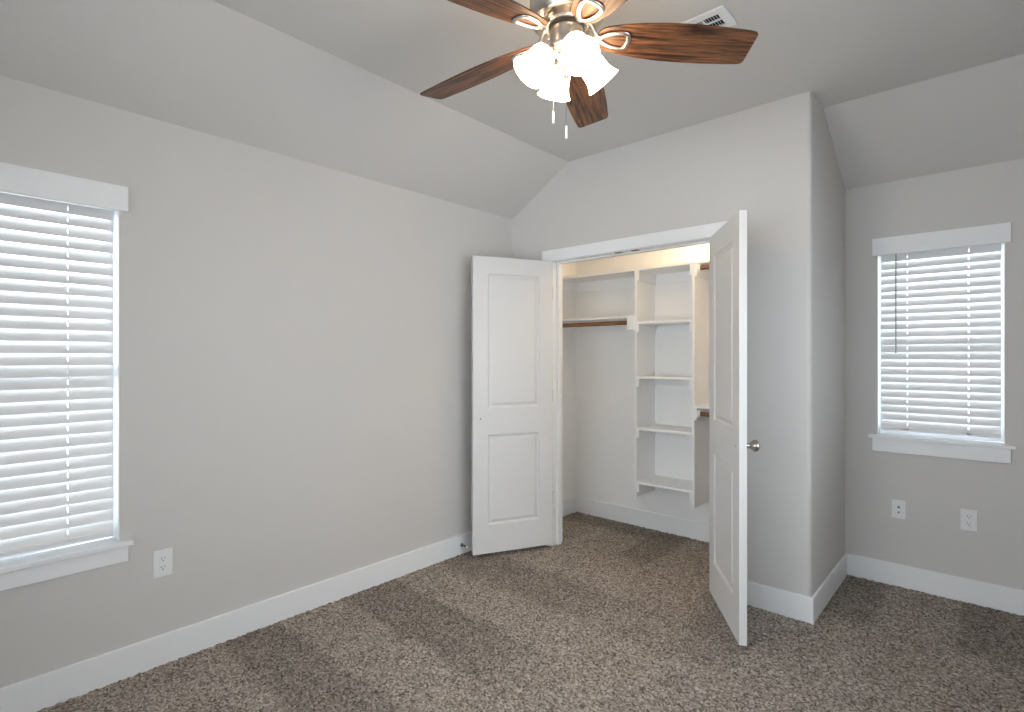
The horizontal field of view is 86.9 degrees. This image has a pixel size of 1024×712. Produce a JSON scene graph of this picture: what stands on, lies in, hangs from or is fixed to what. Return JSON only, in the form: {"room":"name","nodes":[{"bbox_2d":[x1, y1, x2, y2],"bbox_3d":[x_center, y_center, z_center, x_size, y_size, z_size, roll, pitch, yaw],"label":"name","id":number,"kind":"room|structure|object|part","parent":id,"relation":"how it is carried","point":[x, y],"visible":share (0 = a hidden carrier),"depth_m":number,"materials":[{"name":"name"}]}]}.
{"room":"bedroom","nodes":[
{"label":"bedroom","id":0,"kind":"room"},
{"bbox_2d":[0,75,511,687],"bbox_3d":[-1.067,0.164,3.066,0.140,2.426,5.021,0,0,42],"label":"wall","id":1,"kind":"structure","parent":0,"point":[295,335],"depth_m":2.70,"materials":[{"name":"paint"}]},
{"bbox_2d":[0,162,133,590],"bbox_3d":[-1.956,0.077,2.057,0.184,1.593,0.829,0,0,42],"label":"window","id":2,"kind":"structure","parent":1,"relation":"in","point":[17,570],"depth_m":2.18,"materials":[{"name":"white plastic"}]},
{"bbox_3d":[-2.002,0.061,2.098,0.062,1.454,0.739,0,0,42],"label":"frame","id":3,"kind":"part","parent":2,"relation":"part of","materials":[{"name":"white plastic"}]},
{"bbox_2d":[0,191,113,557],"bbox_3d":[-1.943,0.049,2.045,0.052,1.420,0.710,0,0,42],"label":"window blind","id":4,"kind":"object","parent":2,"relation":"attached to","point":[34,376],"visible":0.98,"depth_m":2.16,"materials":[{"name":"white plastic"}]},
{"bbox_3d":[-1.943,0.749,2.045,0.044,0.020,0.710,0,0,42],"label":"rail","id":5,"kind":"part","parent":4,"relation":"part of","materials":[{"name":"white plastic"}]},
{"bbox_3d":[-1.808,0.058,2.195,0.033,1.382,0.008,0,0,42],"label":"ladder cord","id":6,"kind":"part","parent":4,"relation":"part of","materials":[{"name":"white fabric"}]},
{"bbox_3d":[-1.933,0.795,2.036,0.122,0.020,0.829,0,0,42],"label":"sill","id":7,"kind":"part","parent":2,"relation":"part of","materials":[{"name":"white wood"}]},
{"bbox_2d":[153,547,172,578],"bbox_3d":[-1.556,0.923,2.410,0.008,0.121,0.076,0,0,42],"label":"wall outlet","id":8,"kind":"object","parent":1,"relation":"attached to","point":[162,559],"visible":1,"depth_m":2.41,"materials":[{"name":"white plastic"}]},
{"bbox_2d":[159,564,167,570],"bbox_3d":[-1.555,0.943,2.408,0.004,0.029,0.034,0,0,42],"label":"receptacle","id":9,"kind":"object","parent":8,"relation":"attached to","point":[162,567],"depth_m":2.41,"materials":[{"name":"white plastic"}]},
{"bbox_2d":[159,555,167,562],"bbox_3d":[-1.555,0.904,2.408,0.004,0.029,0.034,0,0,42],"label":"receptacle","id":10,"kind":"object","parent":8,"relation":"attached to","point":[162,558],"depth_m":2.41,"materials":[{"name":"white plastic"}]},
{"bbox_2d":[0,531,471,711],"bbox_3d":[-1.292,1.308,2.700,0.014,0.138,3.896,0,0,42],"label":"baseboard","id":11,"kind":"structure","parent":1,"relation":"attached to","point":[34,694],"depth_m":2.52,"materials":[{"name":"white wood"}]},
{"bbox_2d":[563,497,576,516],"bbox_3d":[0.329,1.308,4.502,0.014,0.138,0.712,0,0,42],"label":"baseboard","id":12,"kind":"structure","parent":1,"relation":"attached to","point":[569,505],"depth_m":4.68,"materials":[{"name":"white wood"}]},
{"bbox_2d":[0,0,1023,219],"bbox_3d":[0.204,-1.267,1.833,3.680,0.437,4.881,0,0,42],"label":"ceiling","id":13,"kind":"structure","parent":0,"point":[905,89],"depth_m":2.53,"materials":[{"name":"paint"}]},
{"bbox_2d":[420,0,757,138],"bbox_3d":[0.160,-1.060,1.924,1.264,0.612,1.278,0,0,42],"label":"ceiling fan","id":14,"kind":"object","parent":13,"relation":"hanging from","point":[577,77],"visible":1,"depth_m":1.90,"materials":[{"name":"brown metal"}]},
{"bbox_3d":[-0.124,-1.112,2.138,0.548,0.063,0.163,0,0,35],"label":"blade","id":15,"kind":"part","parent":14,"relation":"part of","materials":[{"name":"brown wood"}]},
{"bbox_3d":[-0.114,-1.112,1.684,0.548,0.063,0.163,0,0,-37],"label":"blade","id":16,"kind":"part","parent":14,"relation":"part of","materials":[{"name":"brown wood"}]},
{"bbox_3d":[0.094,-1.038,1.894,0.055,0.072,0.064,0,0,42],"label":"bulb","id":17,"kind":"part","parent":14,"relation":"part of","materials":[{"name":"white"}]},
{"bbox_3d":[0.072,-1.017,1.891,0.133,0.143,0.141,0,0,42],"label":"lamp shade","id":18,"kind":"part","parent":14,"relation":"part of","materials":[{"name":"white glass"}]},
{"bbox_3d":[0.133,-1.071,1.909,0.077,0.046,0.056,0,0,-38],"label":"lamp arm","id":19,"kind":"part","parent":14,"relation":"part of","materials":[{"name":"silver metal"}]},
{"bbox_3d":[0.147,-0.984,1.930,0.002,0.217,0.002,0,0,42],"label":"pull chain","id":20,"kind":"part","parent":14,"relation":"part of","materials":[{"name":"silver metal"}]},
{"bbox_3d":[0.167,-1.017,2.039,0.141,0.143,0.133,0,0,42],"label":"lamp shade","id":21,"kind":"part","parent":14,"relation":"part of","materials":[{"name":"white glass"}]},
{"bbox_3d":[0.187,-0.944,1.868,0.002,0.297,0.002,0,0,42],"label":"pull chain","id":22,"kind":"part","parent":14,"relation":"part of","materials":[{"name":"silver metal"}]},
{"bbox_3d":[0.203,-1.071,1.858,0.056,0.046,0.077,0,0,-38],"label":"lamp arm","id":23,"kind":"part","parent":14,"relation":"part of","materials":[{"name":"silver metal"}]},
{"bbox_3d":[0.217,-1.038,1.818,0.064,0.072,0.055,0,0,42],"label":"bulb","id":24,"kind":"part","parent":14,"relation":"part of","materials":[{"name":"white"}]},
{"bbox_3d":[0.220,-1.017,1.797,0.141,0.143,0.133,0,0,42],"label":"lamp shade","id":25,"kind":"part","parent":14,"relation":"part of","materials":[{"name":"white glass"}]},
{"bbox_3d":[0.304,-1.112,2.287,0.163,0.063,0.548,0,0,17],"label":"blade","id":26,"kind":"part","parent":14,"relation":"part of","materials":[{"name":"brown wood"}]},
{"bbox_3d":[0.321,-1.112,1.554,0.163,0.063,0.548,0,0,-19],"label":"blade","id":27,"kind":"part","parent":14,"relation":"part of","materials":[{"name":"brown wood"}]},
{"bbox_3d":[0.315,-1.017,1.945,0.133,0.143,0.141,0,0,42],"label":"lamp shade","id":28,"kind":"part","parent":14,"relation":"part of","materials":[{"name":"white glass"}]},
{"bbox_3d":[0.579,-1.112,1.926,0.548,0.063,0.163,0,0,-1],"label":"blade","id":29,"kind":"part","parent":14,"relation":"part of","materials":[{"name":"brown wood"}]},
{"bbox_2d":[682,5,736,26],"bbox_3d":[0.749,-1.360,2.264,0.330,0.010,0.153,0,0,42],"label":"ceiling vent","id":30,"kind":"object","parent":13,"relation":"in","point":[718,16],"visible":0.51,"depth_m":2.18,"materials":[{"name":"white plastic"}]},
{"bbox_2d":[37,511,1023,711],"bbox_3d":[0.251,1.371,1.885,3.426,0.009,4.767,0,0,42],"label":"floor","id":31,"kind":"structure","parent":0,"point":[614,616],"depth_m":2.52,"materials":[{"name":"carpet"}]},
{"bbox_2d":[563,243,708,523],"bbox_3d":[1.048,0.162,3.863,1.946,2.430,0.730,0,0,42],"label":"wall","id":32,"kind":"structure","parent":0,"point":[598,367],"depth_m":4.50,"materials":[{"name":"paint"}]},
{"bbox_2d":[563,315,633,332],"bbox_3d":[0.739,-0.252,4.416,0.739,0.110,0.311,0,0,42],"label":"closet shelf","id":33,"kind":"object","parent":32,"relation":"attached to","point":[630,319],"visible":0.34,"depth_m":4.49,"materials":[{"name":"white wood"}]},
{"bbox_2d":[563,321,626,327],"bbox_3d":[0.643,-0.255,4.339,0.663,0.064,0.064,0,0,42],"label":"closet rod","id":34,"kind":"object","parent":33,"relation":"attached to","point":[608,323],"visible":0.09,"depth_m":4.30,"materials":[{"name":"brown wood"}]},
{"bbox_2d":[563,260,708,291],"bbox_3d":[1.190,-0.610,4.021,1.938,0.096,0.297,0,0,42],"label":"closet shelf","id":35,"kind":"object","parent":32,"relation":"attached to","point":[679,272],"visible":0.35,"depth_m":4.29,"materials":[{"name":"white wood"}]},
{"bbox_2d":[576,496,708,541],"bbox_3d":[1.285,1.308,4.127,1.938,0.138,0.014,0,0,42],"label":"baseboard","id":36,"kind":"structure","parent":32,"relation":"attached to","point":[691,529],"depth_m":4.31,"materials":[{"name":"white wood"}]},
{"bbox_2d":[634,264,708,507],"bbox_3d":[1.192,0.210,4.019,0.466,1.699,0.297,0,0,42],"label":"shelving unit","id":37,"kind":"object","parent":32,"relation":"attached to","point":[646,327],"visible":0.97,"depth_m":4.05,"materials":[{"name":"white wood"}]},
{"bbox_3d":[1.026,0.210,4.169,0.018,1.699,0.297,0,0,42],"label":"panel","id":38,"kind":"part","parent":37,"relation":"part of","materials":[{"name":"white wood"}]},
{"bbox_3d":[1.192,0.948,4.019,0.430,0.018,0.297,0,0,42],"label":"shelf","id":39,"kind":"part","parent":37,"relation":"part of","materials":[{"name":"white wood"}]},
{"bbox_3d":[1.192,0.544,4.019,0.430,0.018,0.297,0,0,42],"label":"shelf","id":40,"kind":"part","parent":37,"relation":"part of","materials":[{"name":"white wood"}]},
{"bbox_3d":[1.192,0.160,4.019,0.430,0.018,0.297,0,0,42],"label":"shelf","id":41,"kind":"part","parent":37,"relation":"part of","materials":[{"name":"white wood"}]},
{"bbox_3d":[1.192,-0.248,4.019,0.430,0.018,0.297,0,0,42],"label":"shelf","id":42,"kind":"part","parent":37,"relation":"part of","materials":[{"name":"white wood"}]},
{"bbox_3d":[1.359,0.210,3.870,0.018,1.699,0.297,0,0,42],"label":"panel","id":43,"kind":"part","parent":37,"relation":"part of","materials":[{"name":"white wood"}]},
{"bbox_2d":[694,264,708,279],"bbox_3d":[1.365,-0.597,3.849,0.018,0.085,0.285,0,0,42],"label":"cleat","id":44,"kind":"object","parent":37,"relation":"attached to","point":[704,274],"visible":0.51,"depth_m":3.81,"materials":[{"name":"white wood"}]},
{"bbox_2d":[694,403,708,420],"bbox_3d":[1.637,0.395,3.617,0.733,0.103,0.303,0,0,42],"label":"closet shelf","id":45,"kind":"object","parent":32,"relation":"attached to","point":[703,407],"visible":0.22,"depth_m":3.75,"materials":[{"name":"white wood"}]},
{"bbox_2d":[697,409,708,417],"bbox_3d":[1.557,0.402,3.528,0.697,0.064,0.064,0,0,42],"label":"closet rod","id":46,"kind":"object","parent":45,"relation":"attached to","point":[700,413],"visible":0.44,"depth_m":3.73,"materials":[{"name":"brown wood"}]},
{"bbox_2d":[697,409,701,417],"bbox_3d":[1.304,0.402,3.755,0.018,0.064,0.064,0,0,42],"label":"socket","id":47,"kind":"object","parent":46,"relation":"attached to","point":[699,413],"depth_m":3.74,"materials":[{"name":"white wood"}]},
{"bbox_3d":[1.557,0.402,3.528,0.693,0.033,0.033,0,0,42],"label":"rod","id":48,"kind":"part","parent":46,"relation":"part of","materials":[{"name":"brown wood"}]},
{"bbox_3d":[1.897,-0.597,3.371,0.018,0.085,0.285,0,0,42],"label":"cleat","id":49,"kind":"object","parent":32,"relation":"attached to","visible":0},
{"bbox_2d":[697,264,708,272],"bbox_3d":[1.557,-0.613,3.528,0.697,0.064,0.064,0,0,42],"label":"closet rod","id":50,"kind":"object","parent":49,"relation":"attached to","point":[700,267],"visible":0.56,"depth_m":3.73,"materials":[{"name":"brown wood"}]},
{"bbox_3d":[1.557,-0.613,3.528,0.693,0.033,0.033,0,0,42],"label":"rod","id":51,"kind":"part","parent":50,"relation":"part of","materials":[{"name":"brown wood"}]},
{"bbox_2d":[512,91,816,596],"bbox_3d":[0.809,0.006,3.510,2.061,2.743,0.115,0,0,42],"label":"wall","id":52,"kind":"structure","parent":0,"point":[761,160],"depth_m":2.94,"materials":[{"name":"paint"}]},
{"bbox_2d":[472,256,552,555],"bbox_3d":[0.000,0.330,3.791,0.604,2.023,0.106,0,0,-22],"label":"door","id":53,"kind":"structure","parent":52,"relation":"in","point":[512,299],"depth_m":3.74,"materials":[{"name":"white wood"}]},
{"bbox_2d":[550,238,708,545],"bbox_3d":[0.776,0.338,3.541,1.234,2.080,0.125,0,0,42],"label":"trim","id":54,"kind":"structure","parent":52,"relation":"attached to","point":[558,264],"depth_m":3.92,"materials":[{"name":"wood"}]},
{"bbox_2d":[542,221,726,260],"bbox_3d":[0.726,-0.723,3.495,1.348,0.079,0.018,0,0,42],"label":"trim","id":55,"kind":"structure","parent":52,"relation":"attached to","point":[707,230],"depth_m":3.43,"materials":[{"name":"white wood"}]},
{"bbox_2d":[709,210,759,645],"bbox_3d":[1.143,0.330,2.797,0.106,2.023,0.604,0,0,7],"label":"door","id":56,"kind":"structure","parent":52,"relation":"in","point":[728,445],"depth_m":2.67,"materials":[{"name":"white wood"}]},
{"bbox_3d":[1.128,0.422,2.546,0.069,0.062,0.062,0,0,7],"label":"knob","id":57,"kind":"part","parent":56,"relation":"part of","materials":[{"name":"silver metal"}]},
{"bbox_2d":[747,580,813,624],"bbox_3d":[1.387,1.308,2.906,0.422,0.138,0.014,0,0,42],"label":"baseboard","id":58,"kind":"structure","parent":52,"relation":"attached to","point":[800,607],"depth_m":2.86,"materials":[{"name":"white wood"}]},
{"bbox_2d":[817,100,844,588],"bbox_3d":[1.816,0.006,3.175,0.115,2.743,0.730,0,0,42],"label":"wall","id":59,"kind":"structure","parent":0,"point":[830,185],"depth_m":3.09,"materials":[{"name":"paint"}]},
{"bbox_2d":[812,553,846,622],"bbox_3d":[1.821,1.308,3.084,0.014,0.138,0.831,0,0,42],"label":"baseboard","id":60,"kind":"structure","parent":59,"relation":"attached to","point":[826,590],"depth_m":3.03,"materials":[{"name":"white wood"}]},
{"bbox_2d":[845,158,1023,589],"bbox_3d":[1.880,0.164,3.702,3.680,2.426,0.140,0,0,42],"label":"wall","id":61,"kind":"structure","parent":0,"point":[934,489],"depth_m":3.13,"materials":[{"name":"paint"}]},
{"bbox_2d":[892,499,905,518],"bbox_3d":[2.304,0.913,3.220,0.068,0.109,0.012,0,0,42],"label":"cable plate","id":62,"kind":"object","parent":61,"relation":"attached to","point":[898,506],"visible":1,"depth_m":3.22,"materials":[{"name":"white plastic"}]},
{"bbox_2d":[846,553,1023,615],"bbox_3d":[2.596,1.308,2.956,1.339,0.138,0.014,0,0,42],"label":"baseboard","id":63,"kind":"structure","parent":61,"relation":"attached to","point":[998,597],"depth_m":3.09,"materials":[{"name":"white wood"}]},
{"bbox_2d":[868,222,1015,463],"bbox_3d":[2.481,-0.069,3.147,0.659,1.289,0.184,0,0,42],"label":"window","id":64,"kind":"structure","parent":61,"relation":"in","point":[977,448],"depth_m":3.07,"materials":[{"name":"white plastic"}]},
{"bbox_2d":[881,243,1000,437],"bbox_3d":[2.463,-0.104,3.128,0.546,1.103,0.067,0,0,42],"label":"window blind","id":65,"kind":"object","parent":64,"relation":"attached to","point":[953,351],"visible":1,"depth_m":3.12,"materials":[{"name":"white plastic"}]},
{"bbox_3d":[2.468,0.437,3.134,0.546,0.020,0.044,0,0,42],"label":"rail","id":66,"kind":"part","parent":65,"relation":"part of","materials":[{"name":"white plastic"}]},
{"bbox_3d":[2.569,-0.095,3.044,0.008,1.065,0.033,0,0,42],"label":"ladder cord","id":67,"kind":"part","parent":65,"relation":"part of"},
{"bbox_3d":[2.521,-0.090,3.192,0.575,1.141,0.062,0,0,42],"label":"frame","id":68,"kind":"part","parent":64,"relation":"part of","materials":[{"name":"white plastic"}]},
{"bbox_3d":[2.460,0.487,3.124,0.659,0.020,0.122,0,0,42],"label":"sill","id":69,"kind":"part","parent":64,"relation":"part of","materials":[{"name":"white wood"}]},
{"bbox_2d":[960,508,977,531],"bbox_3d":[2.543,0.913,3.007,0.074,0.117,0.008,0,0,42],"label":"wall outlet","id":70,"kind":"object","parent":61,"relation":"attached to","point":[968,518],"visible":1,"depth_m":3.00,"materials":[{"name":"white plastic"}]},
{"bbox_2d":[965,521,972,526],"bbox_3d":[2.542,0.933,3.006,0.034,0.029,0.004,0,0,42],"label":"receptacle","id":71,"kind":"object","parent":70,"relation":"attached to","point":[967,523],"depth_m":3.01,"materials":[{"name":"white plastic"}]},
{"bbox_2d":[965,514,972,519],"bbox_3d":[2.542,0.894,3.006,0.034,0.029,0.004,0,0,42],"label":"receptacle","id":72,"kind":"object","parent":70,"relation":"attached to","point":[967,516],"depth_m":3.01,"materials":[{"name":"white plastic"}]}
]}

